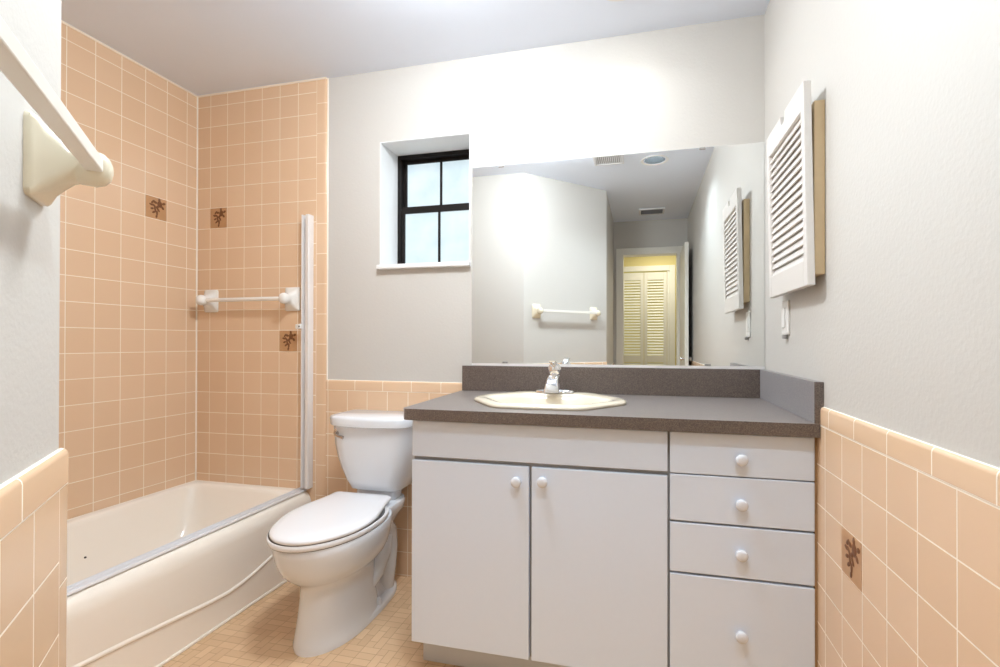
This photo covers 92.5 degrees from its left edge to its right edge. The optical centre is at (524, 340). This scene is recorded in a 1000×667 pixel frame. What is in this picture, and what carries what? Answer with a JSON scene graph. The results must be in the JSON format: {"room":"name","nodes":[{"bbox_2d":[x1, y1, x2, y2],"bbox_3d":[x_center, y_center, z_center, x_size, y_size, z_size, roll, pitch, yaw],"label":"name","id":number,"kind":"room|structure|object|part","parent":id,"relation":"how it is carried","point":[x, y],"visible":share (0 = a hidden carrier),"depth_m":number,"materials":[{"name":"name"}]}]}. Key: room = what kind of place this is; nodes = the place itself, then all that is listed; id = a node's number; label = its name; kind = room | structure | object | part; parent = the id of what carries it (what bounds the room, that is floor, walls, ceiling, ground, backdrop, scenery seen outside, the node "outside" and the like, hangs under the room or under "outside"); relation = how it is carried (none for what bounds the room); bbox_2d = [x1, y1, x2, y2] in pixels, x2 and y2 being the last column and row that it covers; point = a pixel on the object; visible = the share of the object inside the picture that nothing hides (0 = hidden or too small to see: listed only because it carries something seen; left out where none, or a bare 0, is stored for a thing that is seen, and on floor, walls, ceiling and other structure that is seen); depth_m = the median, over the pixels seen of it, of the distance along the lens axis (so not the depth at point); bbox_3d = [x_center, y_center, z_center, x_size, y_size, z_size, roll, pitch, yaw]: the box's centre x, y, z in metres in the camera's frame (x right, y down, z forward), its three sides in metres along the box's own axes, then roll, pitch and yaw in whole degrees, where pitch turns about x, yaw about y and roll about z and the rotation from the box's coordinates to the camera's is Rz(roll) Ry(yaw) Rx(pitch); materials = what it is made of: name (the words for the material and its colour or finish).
{"room":"bathroom","nodes":[
{"label":"bathroom","id":0,"kind":"room"},
{"bbox_2d":[0,0,68,666],"bbox_3d":[-0.545,-0.102,0.379,0.090,2.455,0.861,0,0,-31],"label":"wall","id":1,"kind":"structure","parent":0,"point":[33,467],"depth_m":0.63,"materials":[{"name":"white paint"}]},
{"bbox_3d":[-0.510,0.198,0.396,0.010,0.057,0.855,0,0,-31],"label":"trim","id":2,"kind":"part","parent":1,"relation":"part of","materials":[{"name":"beige tile"}]},
{"bbox_2d":[0,15,113,206],"bbox_3d":[-0.484,-0.247,0.426,0.083,0.110,0.665,0,0,-31],"label":"towel bar","id":3,"kind":"object","parent":1,"relation":"attached to","point":[58,156],"visible":1,"depth_m":0.62,"materials":[{"name":"beige ceramic"}]},
{"bbox_2d":[59,20,197,519],"bbox_3d":[-2.021,-0.100,1.804,0.122,2.460,1.655,0,0,14],"label":"wall","id":4,"kind":"structure","parent":0,"point":[127,321],"depth_m":2.24,"materials":[{"name":"orange tile"}]},
{"bbox_2d":[162,576,462,666],"bbox_3d":[-0.782,1.177,0.703,3.050,0.100,3.490,0,0,14],"label":"floor","id":5,"kind":"structure","parent":0,"point":[262,635],"depth_m":1.79,"materials":[{"name":"tile"}]},
{"bbox_2d":[66,480,310,666],"bbox_3d":[-1.604,0.942,1.754,0.725,0.382,1.526,0,0,14],"label":"bathtub","id":6,"kind":"object","parent":5,"relation":"on","point":[148,613],"visible":0.8,"depth_m":1.91,"materials":[{"name":"beige ceramic"}]},
{"bbox_2d":[266,409,413,657],"bbox_3d":[-0.735,0.736,1.966,0.392,0.795,0.703,0,0,14],"label":"toilet","id":7,"kind":"object","parent":5,"relation":"on","point":[339,547],"visible":0.98,"depth_m":1.86,"materials":[{"name":"ceramic"}]},
{"bbox_3d":[-0.764,0.715,1.867,0.380,0.020,0.497,0,0,14],"label":"seat","id":8,"kind":"part","parent":7,"relation":"part of","materials":[{"name":"plastic"}]},
{"bbox_3d":[-0.763,0.690,1.884,0.374,0.022,0.526,0,0,14],"label":"seat lid","id":9,"kind":"part","parent":7,"relation":"part of","materials":[{"name":"plastic"}]},
{"bbox_3d":[-0.828,0.426,2.128,0.052,0.030,0.019,0,0,21],"label":"lever arm","id":10,"kind":"part","parent":7,"relation":"part of","materials":[{"name":"silver metal"}]},
{"bbox_3d":[-0.680,0.363,2.193,0.392,0.047,0.239,0,0,14],"label":"tank lid","id":11,"kind":"part","parent":7,"relation":"part of","materials":[{"name":"white ceramic"}]},
{"bbox_3d":[-0.679,0.533,2.197,0.374,0.298,0.210,0,0,14],"label":"tank","id":12,"kind":"part","parent":7,"relation":"part of","materials":[{"name":"white ceramic"}]},
{"bbox_2d":[412,420,816,666],"bbox_3d":[0.284,0.701,1.755,1.231,0.863,0.628,0,0,14],"label":"bathroom vanity","id":13,"kind":"object","parent":5,"relation":"on","point":[533,546],"visible":0.97,"depth_m":1.46,"materials":[{"name":"wood"}]},
{"bbox_3d":[-0.183,0.711,1.578,0.406,0.614,0.018,0,0,14],"label":"door","id":14,"kind":"part","parent":13,"relation":"part of","materials":[{"name":"white wood"}]},
{"bbox_3d":[-0.027,0.452,1.520,0.034,0.034,0.023,0,0,14],"label":"knob","id":15,"kind":"part","parent":13,"relation":"part of","materials":[{"name":"ceramic"}]},
{"bbox_3d":[0.056,0.446,1.500,0.034,0.034,0.023,0,0,14],"label":"knob","id":16,"kind":"part","parent":13,"relation":"part of","materials":[{"name":"ceramic"}]},
{"bbox_3d":[0.225,0.711,1.479,0.415,0.614,0.018,0,0,14],"label":"door","id":17,"kind":"part","parent":13,"relation":"part of","materials":[{"name":"white wood"}]},
{"bbox_2d":[404,365,823,437],"bbox_3d":[0.265,0.193,1.765,1.290,0.153,0.634,0,0,14],"label":"countertop","id":18,"kind":"structure","parent":13,"relation":"on","point":[696,400],"depth_m":1.64,"materials":[{"name":"laminate"}]},
{"bbox_2d":[474,391,626,410],"bbox_3d":[0.089,0.291,1.793,0.576,0.154,0.448,0,0,14],"label":"sink","id":19,"kind":"object","parent":18,"relation":"in","point":[529,400],"visible":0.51,"depth_m":1.86,"materials":[{"name":"beige ceramic"}]},
{"bbox_2d":[535,361,573,392],"bbox_3d":[0.118,0.150,1.952,0.164,0.134,0.108,0,0,14],"label":"faucet","id":20,"kind":"object","parent":18,"relation":"on","point":[552,385],"visible":1,"depth_m":1.94,"materials":[{"name":"silver metal"}]},
{"bbox_3d":[0.117,0.176,1.950,0.063,0.071,0.104,0,0,14],"label":"spout","id":21,"kind":"part","parent":20,"relation":"part of","materials":[{"name":"silver metal"}]},
{"bbox_3d":[0.120,0.113,1.963,0.055,0.060,0.086,0,0,14],"label":"lever","id":22,"kind":"part","parent":20,"relation":"part of","materials":[{"name":"silver metal"}]},
{"bbox_3d":[0.124,0.210,1.977,0.164,0.013,0.054,0,0,14],"label":"plate","id":23,"kind":"part","parent":20,"relation":"part of","materials":[{"name":"silver metal"}]},
{"bbox_3d":[0.619,0.614,1.363,0.034,0.034,0.023,0,0,14],"label":"knob","id":24,"kind":"part","parent":13,"relation":"part of","materials":[{"name":"ceramic"}]},
{"bbox_3d":[0.619,0.471,1.364,0.034,0.034,0.023,0,0,14],"label":"knob","id":25,"kind":"part","parent":13,"relation":"part of","materials":[{"name":"ceramic"}]},
{"bbox_3d":[0.619,0.342,1.364,0.034,0.034,0.023,0,0,14],"label":"knob","id":26,"kind":"part","parent":13,"relation":"part of","materials":[{"name":"ceramic"}]},
{"bbox_3d":[0.621,0.855,1.382,0.386,0.326,0.018,0,0,14],"label":"drawer","id":27,"kind":"part","parent":13,"relation":"part of","materials":[{"name":"white wood"}]},
{"bbox_3d":[0.619,0.846,1.362,0.034,0.034,0.023,0,0,14],"label":"knob","id":28,"kind":"part","parent":13,"relation":"part of","materials":[{"name":"ceramic"}]},
{"bbox_3d":[0.622,0.612,1.383,0.386,0.145,0.018,0,0,14],"label":"drawer","id":29,"kind":"part","parent":13,"relation":"part of","materials":[{"name":"white wood"}]},
{"bbox_3d":[0.622,0.466,1.384,0.386,0.136,0.018,0,0,14],"label":"drawer","id":30,"kind":"part","parent":13,"relation":"part of","materials":[{"name":"white wood"}]},
{"bbox_3d":[0.622,0.333,1.385,0.386,0.122,0.018,0,0,14],"label":"drawer","id":31,"kind":"part","parent":13,"relation":"part of","materials":[{"name":"white wood"}]},
{"bbox_2d":[61,0,769,95],"bbox_3d":[-0.446,-1.456,-0.039,4.050,0.250,4.900,0,0,14],"label":"ceiling","id":32,"kind":"structure","parent":0,"point":[204,47],"depth_m":2.03,"materials":[{"name":"paint"}]},
{"bbox_2d":[195,15,764,577],"bbox_3d":[-0.378,-0.095,2.371,3.050,2.460,0.250,0,0,14],"label":"wall","id":33,"kind":"structure","parent":0,"point":[269,156],"depth_m":2.36,"materials":[{"name":"white paint"}]},
{"bbox_2d":[67,214,313,595],"bbox_3d":[-1.282,0.061,1.682,0.069,1.386,1.526,0,0,14],"label":"shower door frame","id":34,"kind":"object","parent":33,"relation":"attached to","point":[307,222],"visible":1,"depth_m":2.39,"materials":[{"name":"white metal"}]},
{"bbox_2d":[196,287,299,311],"bbox_3d":[-1.441,-0.209,2.462,0.594,0.120,0.087,0,0,14],"label":"towel bar","id":35,"kind":"object","parent":33,"relation":"attached to","point":[210,300],"visible":1,"depth_m":2.44,"materials":[{"name":"white ceramic"}]},
{"bbox_3d":[-0.018,0.224,2.164,2.010,0.051,0.009,0,0,14],"label":"tile trim","id":36,"kind":"part","parent":33,"relation":"part of","materials":[{"name":"beige tile"}]},
{"bbox_2d":[376,133,470,269],"bbox_3d":[-0.459,-0.656,2.383,0.476,0.626,0.251,0,0,14],"label":"window","id":37,"kind":"structure","parent":33,"relation":"in","point":[425,182],"depth_m":2.46,"materials":[{"name":"clear glass"}]},
{"bbox_3d":[-0.466,-0.354,2.354,0.476,0.022,0.196,0,0,14],"label":"sill","id":38,"kind":"part","parent":37,"relation":"part of","materials":[{"name":"paint"}]},
{"bbox_3d":[-0.436,-0.655,2.478,0.468,0.626,0.055,0,0,14],"label":"frame","id":39,"kind":"part","parent":37,"relation":"part of","materials":[{"name":"black metal"}]},
{"bbox_3d":[-0.439,-0.536,2.465,0.420,0.317,0.020,0,0,14],"label":"sash","id":40,"kind":"part","parent":37,"relation":"part of","materials":[{"name":"clear glass"}]},
{"bbox_3d":[-0.433,-0.798,2.488,0.420,0.292,0.019,0,0,14],"label":"sash","id":41,"kind":"part","parent":37,"relation":"part of","materials":[{"name":"clear glass"}]},
{"bbox_3d":[-0.438,-0.528,2.467,0.384,0.265,0.004,0,0,14],"label":"glass pane","id":42,"kind":"part","parent":37,"relation":"part of","materials":[{"name":"grey"}]},
{"bbox_3d":[-0.433,-0.804,2.490,0.384,0.244,0.004,0,0,14],"label":"glass pane","id":43,"kind":"part","parent":37,"relation":"part of","materials":[{"name":"grey"}]},
{"bbox_2d":[462,365,762,397],"bbox_3d":[0.334,0.175,2.065,1.278,0.115,0.020,0,0,14],"label":"backsplash","id":44,"kind":"structure","parent":33,"relation":"attached to","point":[692,382],"depth_m":2.03,"materials":[{"name":"laminate"}]},
{"bbox_2d":[472,142,764,368],"bbox_3d":[0.362,-0.341,2.074,1.246,0.916,0.010,0,0,14],"label":"wall mirror","id":45,"kind":"object","parent":33,"relation":"attached to","point":[649,259],"visible":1,"depth_m":2.06,"materials":[{"name":"clear glass"}]},
{"bbox_2d":[764,0,999,666],"bbox_3d":[0.625,-0.100,0.294,0.124,2.455,3.345,0,0,14],"label":"wall","id":46,"kind":"structure","parent":0,"point":[900,329],"depth_m":0.90,"materials":[{"name":"white paint"}]},
{"bbox_2d":[781,300,789,338],"bbox_3d":[0.891,-0.069,1.642,0.016,0.130,0.074,0,0,14],"label":"light switch","id":47,"kind":"object","parent":46,"relation":"attached to","point":[785,311],"visible":1,"depth_m":1.63,"materials":[{"name":"plastic"}]},
{"bbox_2d":[766,80,824,297],"bbox_3d":[0.832,-0.426,1.484,0.058,0.557,0.392,0,0,14],"label":"upper cabinet","id":48,"kind":"object","parent":46,"relation":"attached to","point":[796,222],"visible":1,"depth_m":1.38,"materials":[{"name":"white wood"}]},
{"bbox_3d":[0.513,0.201,0.064,0.009,0.050,2.568,0,0,14],"label":"tile trim","id":49,"kind":"part","parent":46,"relation":"part of","materials":[{"name":"tile"}]}
]}

